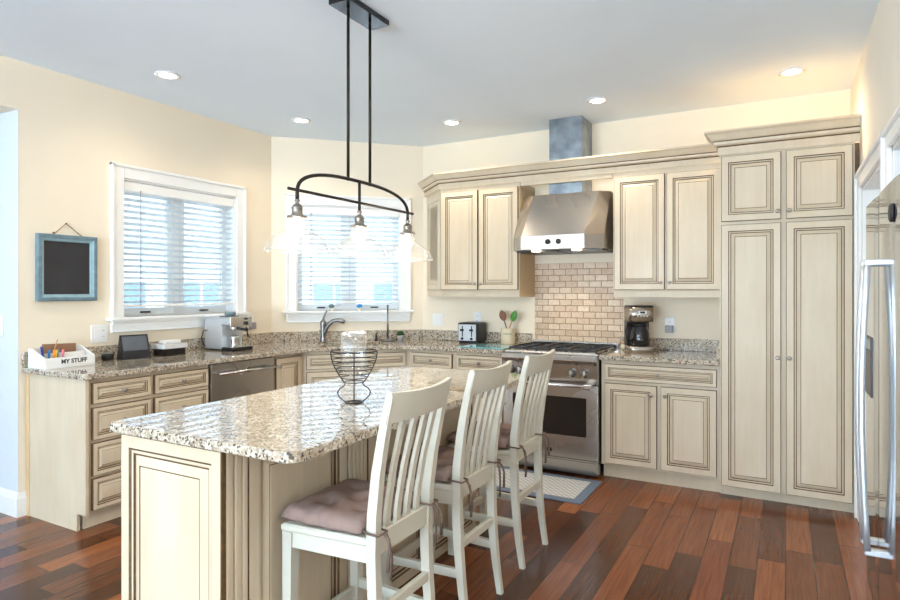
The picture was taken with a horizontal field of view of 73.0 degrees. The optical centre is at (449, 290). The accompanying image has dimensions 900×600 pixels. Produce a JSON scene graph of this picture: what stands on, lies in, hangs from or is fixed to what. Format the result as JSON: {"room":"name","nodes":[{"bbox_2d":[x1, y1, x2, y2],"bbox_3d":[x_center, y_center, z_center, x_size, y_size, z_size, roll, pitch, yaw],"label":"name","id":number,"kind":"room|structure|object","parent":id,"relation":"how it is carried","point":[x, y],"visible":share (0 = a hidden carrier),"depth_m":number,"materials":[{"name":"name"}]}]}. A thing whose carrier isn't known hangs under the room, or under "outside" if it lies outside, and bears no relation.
{"room":"kitchen","nodes":[
{"label":"kitchen","id":0,"kind":"room"},
{"bbox_2d":[0,109,17,492],"bbox_3d":[-4.713,-0.015,3.173,3.080,2.800,3.200,0,0,29],"label":"wall","id":1,"kind":"structure","parent":0,"point":[8,120],"depth_m":3.78,"materials":[{"name":"white paint"}]},
{"bbox_2d":[0,316,3,335],"bbox_3d":[-2.830,0.220,3.822,0.075,0.120,0.009,0,0,29],"label":"switch plate","id":2,"kind":"object","parent":1,"relation":"attached to","point":[1,317],"visible":1,"depth_m":3.81,"materials":[{"name":"white plastic"}]},
{"bbox_2d":[0,487,25,517],"bbox_3d":[-3.891,1.311,4.440,2.896,0.148,0.076,0,0,29],"label":"baseboard","id":3,"kind":"structure","parent":1,"relation":"attached to","point":[12,503],"depth_m":3.74,"materials":[{"name":"white paint"}]},
{"bbox_2d":[0,55,270,492],"bbox_3d":[-4.289,-0.015,0.931,0.170,2.800,10.685,0,0,29],"label":"wall","id":4,"kind":"structure","parent":0,"point":[71,129],"depth_m":4.13,"materials":[{"name":"beige paint"}]},
{"bbox_2d":[91,324,107,342],"bbox_3d":[-2.400,0.293,4.166,0.009,0.122,0.118,0,0,29],"label":"outlet plate","id":5,"kind":"object","parent":4,"relation":"attached to","point":[99,333],"visible":1,"depth_m":4.16,"materials":[{"name":"white plastic"}]},
{"bbox_2d":[106,162,251,332],"bbox_3d":[-2.126,-0.303,4.783,0.235,1.190,1.254,0,0,29],"label":"window","id":6,"kind":"structure","parent":4,"relation":"in","point":[119,172],"depth_m":4.75,"materials":[{"name":"white paint"}]},
{"bbox_2d":[124,181,232,306],"bbox_3d":[-2.099,-0.335,4.768,0.063,0.903,0.978,0,0,29],"label":"window blind","id":7,"kind":"object","parent":6,"relation":"attached to","point":[140,190],"visible":0.84,"depth_m":4.72,"materials":[{"name":"white paint"}]},
{"bbox_2d":[271,136,422,331],"bbox_3d":[-0.973,-0.015,5.843,1.428,2.800,0.170,0,0,-16],"label":"wall","id":8,"kind":"structure","parent":0,"point":[398,169],"depth_m":5.74,"materials":[{"name":"beige paint"}]},
{"bbox_2d":[283,193,413,322],"bbox_3d":[-0.964,-0.303,5.811,1.224,1.190,0.235,0,0,-16],"label":"window","id":9,"kind":"structure","parent":8,"relation":"in","point":[295,312],"depth_m":5.79,"materials":[{"name":"white paint"}]},
{"bbox_2d":[298,206,398,303],"bbox_3d":[-0.955,-0.335,5.782,0.948,0.903,0.063,0,0,-16],"label":"window blind","id":10,"kind":"object","parent":9,"relation":"attached to","point":[327,212],"visible":0.85,"depth_m":5.78,"materials":[{"name":"white paint"}]},
{"bbox_2d":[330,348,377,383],"bbox_3d":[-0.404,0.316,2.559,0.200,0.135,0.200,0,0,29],"label":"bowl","id":11,"kind":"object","parent":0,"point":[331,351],"depth_m":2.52,"materials":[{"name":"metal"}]},
{"bbox_2d":[0,465,865,599],"bbox_3d":[-2.515,1.445,0.617,9.400,0.120,12.050,0,0,29],"label":"floor","id":12,"kind":"structure","parent":0,"point":[630,539],"depth_m":3.21,"materials":[{"name":"brown wood"}]},
{"bbox_2d":[26,372,150,530],"bbox_3d":[-2.235,0.945,3.788,0.652,0.880,0.427,0,0,29],"label":"base cabinet","id":13,"kind":"object","parent":12,"relation":"on","point":[73,457],"visible":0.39,"depth_m":3.59,"materials":[{"name":"beige paint"}]},
{"bbox_2d":[151,365,207,413],"bbox_3d":[-2.026,0.945,4.166,0.651,0.880,0.432,0,0,29],"label":"base cabinet","id":14,"kind":"object","parent":12,"relation":"on","point":[172,389],"visible":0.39,"depth_m":4.00,"materials":[{"name":"beige paint"}]},
{"bbox_2d":[208,357,277,402],"bbox_3d":[-1.749,0.946,4.608,0.663,0.878,0.598,0,0,29],"label":"dishwasher","id":15,"kind":"object","parent":12,"relation":"on","point":[228,380],"visible":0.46,"depth_m":4.43,"materials":[{"name":"silver metal"}]},
{"bbox_2d":[273,353,301,389],"bbox_3d":[-1.550,0.945,5.028,0.651,0.880,0.322,0,0,29],"label":"base cabinet","id":16,"kind":"object","parent":12,"relation":"on","point":[288,373],"visible":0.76,"depth_m":4.88,"materials":[{"name":"beige paint"}]},
{"bbox_2d":[121,401,475,599],"bbox_3d":[-0.514,0.946,2.868,0.521,0.879,1.835,0,0,29],"label":"kitchen island","id":17,"kind":"object","parent":12,"relation":"on","point":[197,523],"visible":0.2,"depth_m":2.11,"materials":[{"name":"beige paint"}]},
{"bbox_2d":[110,366,519,463],"bbox_3d":[-0.380,0.487,2.803,0.885,0.034,1.910,0,0,29],"label":"island countertop","id":18,"kind":"structure","parent":17,"relation":"on","point":[300,423],"depth_m":2.26,"materials":[{"name":"stone"}]},
{"bbox_2d":[330,348,377,403],"bbox_3d":[-0.404,0.359,2.559,0.200,0.221,0.200,0,0,29],"label":"wire basket","id":19,"kind":"object","parent":18,"relation":"on","point":[376,350],"visible":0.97,"depth_m":2.53,"materials":[{"name":"metal"}]},
{"bbox_2d":[340,331,367,376],"bbox_3d":[-0.404,0.267,2.559,0.104,0.187,0.104,0,0,0],"label":"glass jar","id":20,"kind":"object","parent":19,"relation":"in","point":[365,333],"visible":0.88,"depth_m":2.56,"materials":[{"name":"clear glass"}]},
{"bbox_2d":[301,350,409,384],"bbox_3d":[-0.869,0.945,5.462,1.761,0.880,0.665,0,0,-18],"label":"base cabinet","id":21,"kind":"object","parent":12,"relation":"on","point":[316,366],"visible":0.17,"depth_m":5.14,"materials":[{"name":"beige paint"}]},
{"bbox_2d":[21,329,531,379],"bbox_3d":[-0.952,0.441,4.574,2.148,0.128,3.088,0,0,29],"label":"countertop","id":22,"kind":"structure","parent":21,"relation":"on","point":[269,344],"depth_m":4.93,"materials":[{"name":"beige stone"}]},
{"bbox_2d":[28,345,94,368],"bbox_3d":[-2.433,0.411,3.816,0.192,0.118,0.300,0,0,29],"label":"caddy","id":23,"kind":"object","parent":22,"relation":"on","point":[36,360],"visible":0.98,"depth_m":3.73,"materials":[{"name":"white plastic"}]},
{"bbox_2d":[42,343,75,353],"bbox_3d":[-2.477,0.397,3.852,0.004,0.135,0.209,0,0,29],"label":"folder","id":24,"kind":"object","parent":23,"relation":"in","point":[68,347],"visible":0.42,"depth_m":3.86,"materials":[{"name":"orange paper"}]},
{"bbox_2d":[64,352,83,356],"bbox_3d":[-2.375,0.424,3.829,0.003,0.082,0.139,0,0,29],"label":"envelope","id":25,"kind":"object","parent":23,"relation":"in","point":[70,353],"visible":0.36,"depth_m":3.83,"materials":[{"name":"white paper"}]},
{"bbox_2d":[101,353,113,359],"bbox_3d":[-2.333,0.446,4.144,0.076,0.048,0.076,0,0,29],"label":"smart speaker","id":26,"kind":"object","parent":22,"relation":"on","point":[106,356],"visible":1,"depth_m":4.12},
{"bbox_2d":[116,334,150,359],"bbox_3d":[-2.207,0.387,4.245,0.113,0.165,0.188,0,0,41],"label":"smart display","id":27,"kind":"object","parent":22,"relation":"on","point":[136,346],"visible":1,"depth_m":4.22,"materials":[{"name":"black plastic"}]},
{"bbox_2d":[151,342,187,355],"bbox_3d":[-2.066,0.427,4.482,0.154,0.086,0.210,0,0,29],"label":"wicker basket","id":28,"kind":"object","parent":22,"relation":"on","point":[160,349],"visible":0.97,"depth_m":4.42,"materials":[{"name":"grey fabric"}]},
{"bbox_2d":[159,339,180,343],"bbox_3d":[-2.065,0.372,4.483,0.090,0.022,0.128,0,0,37],"label":"napkin stack","id":29,"kind":"object","parent":28,"relation":"in","point":[170,340],"visible":1,"depth_m":4.45,"materials":[{"name":"white paper"}]},
{"bbox_2d":[201,312,252,351],"bbox_3d":[-1.750,0.318,4.832,0.386,0.304,0.257,0,0,29],"label":"espresso machine","id":30,"kind":"object","parent":22,"relation":"on","point":[218,330],"visible":1,"depth_m":4.80,"materials":[{"name":"silver metal"}]},
{"bbox_2d":[229,335,239,345],"bbox_3d":[-1.700,0.394,4.813,0.078,0.082,0.092,0,0,35],"label":"milk pitcher","id":31,"kind":"object","parent":30,"relation":"on","point":[234,339],"visible":1,"depth_m":4.78,"materials":[{"name":"silver metal"}]},
{"bbox_2d":[222,345,252,351],"bbox_3d":[-1.685,0.453,4.820,0.119,0.034,0.212,0,0,29],"label":"drip tray","id":32,"kind":"object","parent":30,"relation":"on","point":[224,347],"depth_m":4.77,"materials":[{"name":"black plastic"}]},
{"bbox_2d":[319,311,344,342],"bbox_3d":[-1.075,0.324,5.557,0.250,0.291,0.059,0,0,11],"label":"kitchen faucet","id":33,"kind":"object","parent":22,"relation":"on","point":[324,327],"visible":1,"depth_m":5.55,"materials":[{"name":"silver metal"}]},
{"bbox_2d":[380,304,395,341],"bbox_3d":[-0.588,0.298,5.733,0.156,0.343,0.156,0,0,29],"label":"paper towel holder","id":34,"kind":"object","parent":22,"relation":"on","point":[387,339],"visible":1,"depth_m":5.72,"materials":[{"name":"silver metal"}]},
{"bbox_2d":[396,331,404,340],"bbox_3d":[-0.466,0.423,5.759,0.073,0.095,0.079,0,0,29],"label":"potted plant","id":35,"kind":"object","parent":22,"relation":"on","point":[399,334],"visible":1,"depth_m":5.74,"materials":[{"name":"green plant"}]},
{"bbox_2d":[458,322,485,343],"bbox_3d":[0.196,0.377,5.535,0.204,0.186,0.224,0,0,29],"label":"toaster","id":36,"kind":"object","parent":22,"relation":"on","point":[468,332],"visible":1,"depth_m":5.46,"materials":[{"name":"black plastic"}]},
{"bbox_2d":[460,344,512,348],"bbox_3d":[0.330,0.466,5.118,0.400,0.008,0.300,0,0,29],"label":"cutting board","id":37,"kind":"object","parent":22,"relation":"on","point":[487,346],"visible":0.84,"depth_m":5.06,"materials":[{"name":"teal glass"}]},
{"bbox_2d":[501,328,514,344],"bbox_3d":[0.513,0.399,5.388,0.128,0.142,0.128,0,0,29],"label":"utensil crock","id":38,"kind":"object","parent":22,"relation":"on","point":[507,334],"visible":1,"depth_m":5.33,"materials":[{"name":"beige ceramic"}]},
{"bbox_2d":[499,310,506,327],"bbox_3d":[0.491,0.309,5.408,0.117,0.281,0.020,0,0,30],"label":"wooden spoon","id":39,"kind":"object","parent":38,"relation":"in","point":[502,314],"visible":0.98,"depth_m":5.41,"materials":[{"name":"brown wood"}]},
{"bbox_2d":[509,310,516,327],"bbox_3d":[0.535,0.309,5.365,0.125,0.282,0.020,0,0,30],"label":"spatula","id":40,"kind":"object","parent":38,"relation":"in","point":[513,316],"visible":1,"depth_m":5.34,"materials":[{"name":"green plastic"}]},
{"bbox_2d":[281,377,451,599],"bbox_3d":[-0.276,0.852,2.180,0.474,1.066,0.424,0,0,29],"label":"counter chair","id":41,"kind":"object","parent":12,"relation":"on","point":[401,406],"visible":0.94,"depth_m":2.08,"materials":[{"name":"beige paint"}]},
{"bbox_2d":[281,479,442,579],"bbox_3d":[-0.306,0.838,2.197,0.454,0.193,0.407,0,0,29],"label":"seat cushion","id":42,"kind":"object","parent":41,"relation":"on","point":[342,506],"visible":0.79,"depth_m":2.11,"materials":[{"name":"beige fabric"}]},
{"bbox_2d":[410,350,454,368],"bbox_3d":[-0.025,0.945,5.455,0.444,0.880,0.642,0,0,29],"label":"drawer","id":43,"kind":"object","parent":12,"relation":"on","point":[420,358],"visible":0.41,"depth_m":5.19,"materials":[{"name":"beige paint"}]},
{"bbox_2d":[381,360,511,599],"bbox_3d":[0.003,0.852,2.723,0.474,1.066,0.424,0,0,29],"label":"counter chair","id":44,"kind":"object","parent":12,"relation":"on","point":[495,379],"visible":0.82,"depth_m":2.61,"materials":[{"name":"beige paint"}]},
{"bbox_2d":[385,445,504,516],"bbox_3d":[-0.027,0.838,2.740,0.454,0.193,0.407,0,0,29],"label":"seat cushion","id":45,"kind":"object","parent":44,"relation":"on","point":[444,466],"visible":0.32,"depth_m":2.66,"materials":[{"name":"beige fabric"}]},
{"bbox_2d":[455,352,502,422],"bbox_3d":[0.373,0.945,5.236,0.461,0.880,0.642,0,0,29],"label":"base cabinet","id":46,"kind":"object","parent":12,"relation":"on","point":[463,360],"visible":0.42,"depth_m":4.99,"materials":[{"name":"beige paint"}]},
{"bbox_2d":[447,349,554,569],"bbox_3d":[0.295,0.852,3.264,0.474,1.066,0.424,0,0,29],"label":"counter chair","id":47,"kind":"object","parent":12,"relation":"on","point":[522,433],"visible":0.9,"depth_m":3.15,"materials":[{"name":"beige paint"}]},
{"bbox_2d":[446,421,549,476],"bbox_3d":[0.265,0.838,3.280,0.454,0.193,0.407,0,0,29],"label":"seat cushion","id":48,"kind":"object","parent":47,"relation":"on","point":[505,428],"visible":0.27,"depth_m":3.20,"materials":[{"name":"beige fabric"}]},
{"bbox_2d":[496,466,601,504],"bbox_3d":[0.588,1.379,4.376,0.880,0.011,0.530,0,0,29],"label":"kitchen mat","id":49,"kind":"object","parent":12,"relation":"on","point":[574,490],"visible":0.52,"depth_m":4.29,"materials":[{"name":"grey fabric"}]},
{"bbox_2d":[501,340,618,476],"bbox_3d":[0.890,0.907,4.887,0.756,0.955,0.733,0,0,29],"label":"gas range","id":50,"kind":"object","parent":12,"relation":"on","point":[572,419],"visible":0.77,"depth_m":4.57,"materials":[{"name":"silver metal"}]},
{"bbox_2d":[505,346,618,356],"bbox_3d":[0.916,0.475,4.934,0.756,0.016,0.625,0,0,29],"label":"cooktop","id":51,"kind":"object","parent":50,"relation":"in","point":[579,351],"depth_m":4.73,"materials":[{"name":"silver metal"}]},
{"bbox_2d":[602,360,719,491],"bbox_3d":[1.607,0.945,4.555,0.803,0.880,0.642,0,0,29],"label":"base cabinet","id":52,"kind":"object","parent":12,"relation":"on","point":[661,421],"visible":1,"depth_m":4.30,"materials":[{"name":"beige paint"}]},
{"bbox_2d":[599,337,719,365],"bbox_3d":[1.604,0.441,4.551,0.806,0.128,0.652,0,0,29],"label":"countertop","id":53,"kind":"structure","parent":52,"relation":"on","point":[681,351],"depth_m":4.58,"materials":[{"name":"beige stone"}]},
{"bbox_2d":[624,305,668,352],"bbox_3d":[1.532,0.291,4.721,0.392,0.358,0.222,0,0,2],"label":"coffee maker","id":54,"kind":"object","parent":53,"relation":"on","point":[637,318],"visible":1,"depth_m":4.63,"materials":[{"name":"silver metal"}]},
{"bbox_2d":[704,114,860,512],"bbox_3d":[2.255,0.159,4.168,0.878,2.452,0.692,0,0,29],"label":"pantry cabinet","id":55,"kind":"object","parent":12,"relation":"on","point":[787,188],"visible":1,"depth_m":3.90,"materials":[{"name":"beige paint"}]},
{"bbox_2d":[854,174,899,599],"bbox_3d":[1.902,0.514,2.066,0.866,1.742,0.906,0,0,29],"label":"refrigerator","id":56,"kind":"object","parent":12,"relation":"on","point":[877,349],"visible":1,"depth_m":2.17,"materials":[{"name":"grey metal"}]},
{"bbox_2d":[888,203,893,221],"bbox_3d":[1.411,-0.250,1.946,0.009,0.060,0.059,0,0,29],"label":"magnet","id":57,"kind":"object","parent":56,"relation":"attached to","point":[891,206],"visible":1,"depth_m":1.93,"materials":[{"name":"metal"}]},
{"bbox_2d":[0,0,878,146],"bbox_3d":[-2.515,-1.475,0.617,9.400,0.120,12.050,0,0,29],"label":"ceiling","id":58,"kind":"structure","parent":0,"point":[497,68],"depth_m":3.65,"materials":[{"name":"white paint"}]},
{"bbox_2d":[154,71,180,79],"bbox_3d":[-1.847,-1.410,3.978,0.160,0.010,0.160,0,0,29],"label":"recessed light","id":59,"kind":"object","parent":58,"relation":"in","point":[169,75],"visible":1,"depth_m":3.98,"materials":[{"name":"white paint"}]},
{"bbox_2d":[291,117,310,122],"bbox_3d":[-1.232,-1.410,5.032,0.160,0.010,0.160,0,0,29],"label":"recessed light","id":60,"kind":"object","parent":58,"relation":"in","point":[299,119],"visible":1,"depth_m":5.03,"materials":[{"name":"white paint"}]},
{"bbox_2d":[263,0,432,261],"bbox_3d":[-0.455,-0.794,3.055,0.286,1.242,1.176,0,0,29],"label":"pendant light","id":61,"kind":"object","parent":58,"relation":"hanging from","point":[356,10],"visible":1,"depth_m":3.00,"materials":[{"name":"brown metal"}]},
{"bbox_2d":[287,199,306,218],"bbox_3d":[-0.670,-0.363,2.666,0.088,0.084,0.088,0,0,29],"label":"socket","id":62,"kind":"object","parent":61,"relation":"attached to","point":[297,209],"depth_m":2.65,"materials":[{"name":"silver metal"}]},
{"bbox_2d":[351,210,367,227],"bbox_3d":[-0.455,-0.363,3.055,0.088,0.084,0.088,0,0,29],"label":"socket","id":63,"kind":"object","parent":61,"relation":"attached to","point":[359,219],"depth_m":3.04,"materials":[{"name":"silver metal"}]},
{"bbox_2d":[400,220,414,234],"bbox_3d":[-0.240,-0.363,3.445,0.088,0.084,0.088,0,0,29],"label":"socket","id":64,"kind":"object","parent":61,"relation":"attached to","point":[407,227],"depth_m":3.43,"materials":[{"name":"silver metal"}]},
{"bbox_2d":[442,120,460,125],"bbox_3d":[0.015,-1.410,5.097,0.160,0.010,0.160,0,0,29],"label":"recessed light","id":65,"kind":"object","parent":58,"relation":"in","point":[446,122],"visible":1,"depth_m":5.09,"materials":[{"name":"white paint"}]},
{"bbox_2d":[586,97,607,103],"bbox_3d":[1.092,-1.410,4.503,0.160,0.010,0.160,0,0,29],"label":"recessed light","id":66,"kind":"object","parent":58,"relation":"in","point":[595,100],"visible":1,"depth_m":4.50,"materials":[{"name":"white paint"}]},
{"bbox_2d":[778,67,805,75],"bbox_3d":[2.201,-1.410,3.914,0.160,0.010,0.160,0,0,29],"label":"recessed light","id":67,"kind":"object","parent":58,"relation":"in","point":[792,71],"visible":1,"depth_m":3.90,"materials":[{"name":"white paint"}]},
{"bbox_2d":[423,89,850,347],"bbox_3d":[2.100,-0.015,4.746,5.310,2.800,0.160,0,0,29],"label":"wall","id":68,"kind":"structure","parent":0,"point":[695,318],"depth_m":5.07,"materials":[{"name":"beige paint"}]},
{"bbox_2d":[432,313,442,325],"bbox_3d":[-0.119,0.275,5.874,0.118,0.122,0.009,0,0,29],"label":"switch plate","id":69,"kind":"object","parent":68,"relation":"attached to","point":[437,318],"visible":1,"depth_m":5.87,"materials":[{"name":"white plastic"}]},
{"bbox_2d":[474,312,480,321],"bbox_3d":[0.254,0.255,5.668,0.075,0.122,0.008,0,0,29],"label":"outlet plate","id":70,"kind":"object","parent":68,"relation":"attached to","point":[477,315],"visible":0.87,"depth_m":5.66,"materials":[{"name":"white plastic"}]},
{"bbox_2d":[427,182,534,296],"bbox_3d":[0.175,-0.432,5.494,1.108,0.965,0.387,0,0,29],"label":"upper cabinet","id":71,"kind":"object","parent":68,"relation":"attached to","point":[471,230],"visible":0.98,"depth_m":5.28,"materials":[{"name":"beige paint"}]},
{"bbox_2d":[513,115,612,254],"bbox_3d":[0.925,-0.863,4.935,0.740,1.100,0.635,0,0,29],"label":"range hood","id":72,"kind":"object","parent":68,"relation":"attached to","point":[574,218],"visible":0.99,"depth_m":4.81,"materials":[{"name":"silver metal"}]},
{"bbox_2d":[417,143,719,196],"bbox_3d":[0.728,-0.964,5.003,2.766,0.168,0.378,0,0,36],"label":"crown molding","id":73,"kind":"structure","parent":68,"relation":"attached to","point":[597,167],"depth_m":4.84,"materials":[{"name":"beige paint"}]},
{"bbox_2d":[535,262,622,343],"bbox_3d":[1.091,0.100,5.204,0.770,0.680,0.011,0,0,29],"label":"backsplash","id":74,"kind":"structure","parent":68,"relation":"attached to","point":[574,301],"depth_m":5.20,"materials":[{"name":"stone"}]},
{"bbox_2d":[613,163,719,297],"bbox_3d":[1.679,-0.432,4.661,0.779,0.965,0.383,0,0,29],"label":"upper cabinet","id":75,"kind":"object","parent":68,"relation":"attached to","point":[666,222],"visible":0.94,"depth_m":4.51,"materials":[{"name":"beige paint"}]},
{"bbox_2d":[665,317,674,332],"bbox_3d":[1.750,0.270,4.842,0.078,0.122,0.008,0,0,29],"label":"outlet plate","id":76,"kind":"object","parent":68,"relation":"attached to","point":[668,320],"visible":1,"depth_m":4.84,"materials":[{"name":"white plastic"}]},
{"bbox_2d":[665,325,672,332],"bbox_3d":[1.738,0.301,4.820,0.060,0.057,0.040,0,0,29],"label":"plug adapter","id":77,"kind":"object","parent":76,"relation":"attached to","point":[668,328],"visible":1,"depth_m":4.80,"materials":[{"name":"grey plastic"}]},
{"bbox_2d":[620,337,719,359],"bbox_3d":[1.620,0.423,4.581,0.805,0.094,0.586,0,0,29],"label":"backsplash","id":78,"kind":"structure","parent":68,"relation":"attached to","point":[700,345],"depth_m":4.76,"materials":[{"name":"stone"}]},
{"bbox_2d":[851,0,899,187],"bbox_3d":[0.049,-0.015,-0.895,0.150,2.800,11.700,0,0,29],"label":"wall","id":79,"kind":"structure","parent":0,"point":[875,89],"depth_m":2.96,"materials":[{"name":"beige paint"}]},
{"bbox_2d":[854,130,882,521],"bbox_3d":[2.266,0.338,3.158,0.184,2.094,1.188,0,0,29],"label":"door frame","id":80,"kind":"structure","parent":79,"relation":"in","point":[864,196],"depth_m":3.61,"materials":[{"name":"white paint"}]},
{"bbox_2d":[881,103,899,190],"bbox_3d":[1.703,0.345,2.138,0.184,2.079,1.138,0,0,29],"label":"trim","id":81,"kind":"structure","parent":79,"relation":"attached to","point":[890,134],"depth_m":2.58,"materials":[{"name":"white paint"}]},
{"label":"outside","id":82,"kind":"structure","parent":0,"visible":0},
{"bbox_3d":[-10.260,2.735,22.798,80.000,0.100,90.000,0,0,29],"label":"ground","id":83,"kind":"structure","parent":82,"visible":0},
{"bbox_2d":[124,195,218,307],"bbox_3d":[-12.364,-0.490,19.306,10.000,6.350,9.000,0,0,-37],"label":"neighbor house","id":84,"kind":"structure","parent":83,"relation":"on","point":[126,196],"depth_m":17.77,"materials":[{"name":"white"}]},
{"bbox_2d":[302,217,391,303],"bbox_3d":[-0.186,-0.490,24.241,9.400,6.350,9.000,0,0,1],"label":"neighbor house","id":85,"kind":"structure","parent":83,"relation":"on","point":[317,218],"depth_m":20.28,"materials":[{"name":"white"}]},
{"bbox_3d":[-2.506,-0.439,3.968,0.016,0.012,0.012,0,0,29],"label":"nail","id":86,"kind":"object","parent":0,"visible":0},
{"bbox_2d":[35,223,96,300],"bbox_3d":[-2.495,-0.190,3.968,0.033,0.509,0.376,0,0,29],"label":"chalkboard","id":87,"kind":"object","parent":86,"relation":"hanging from","point":[65,265],"visible":1,"depth_m":3.95,"materials":[{"name":"grey stone"}]},
{"bbox_3d":[-1.754,0.270,5.337,0.008,0.120,0.075,0,0,29],"label":"outlet plate","id":88,"kind":"object","parent":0,"visible":0},
{"bbox_2d":[249,322,255,328],"bbox_3d":[-1.729,0.305,5.335,0.034,0.060,0.052,0,0,29],"label":"plug adapter","id":89,"kind":"object","parent":88,"relation":"attached to","point":[253,326],"visible":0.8,"depth_m":5.32,"materials":[{"name":"grey plastic"}]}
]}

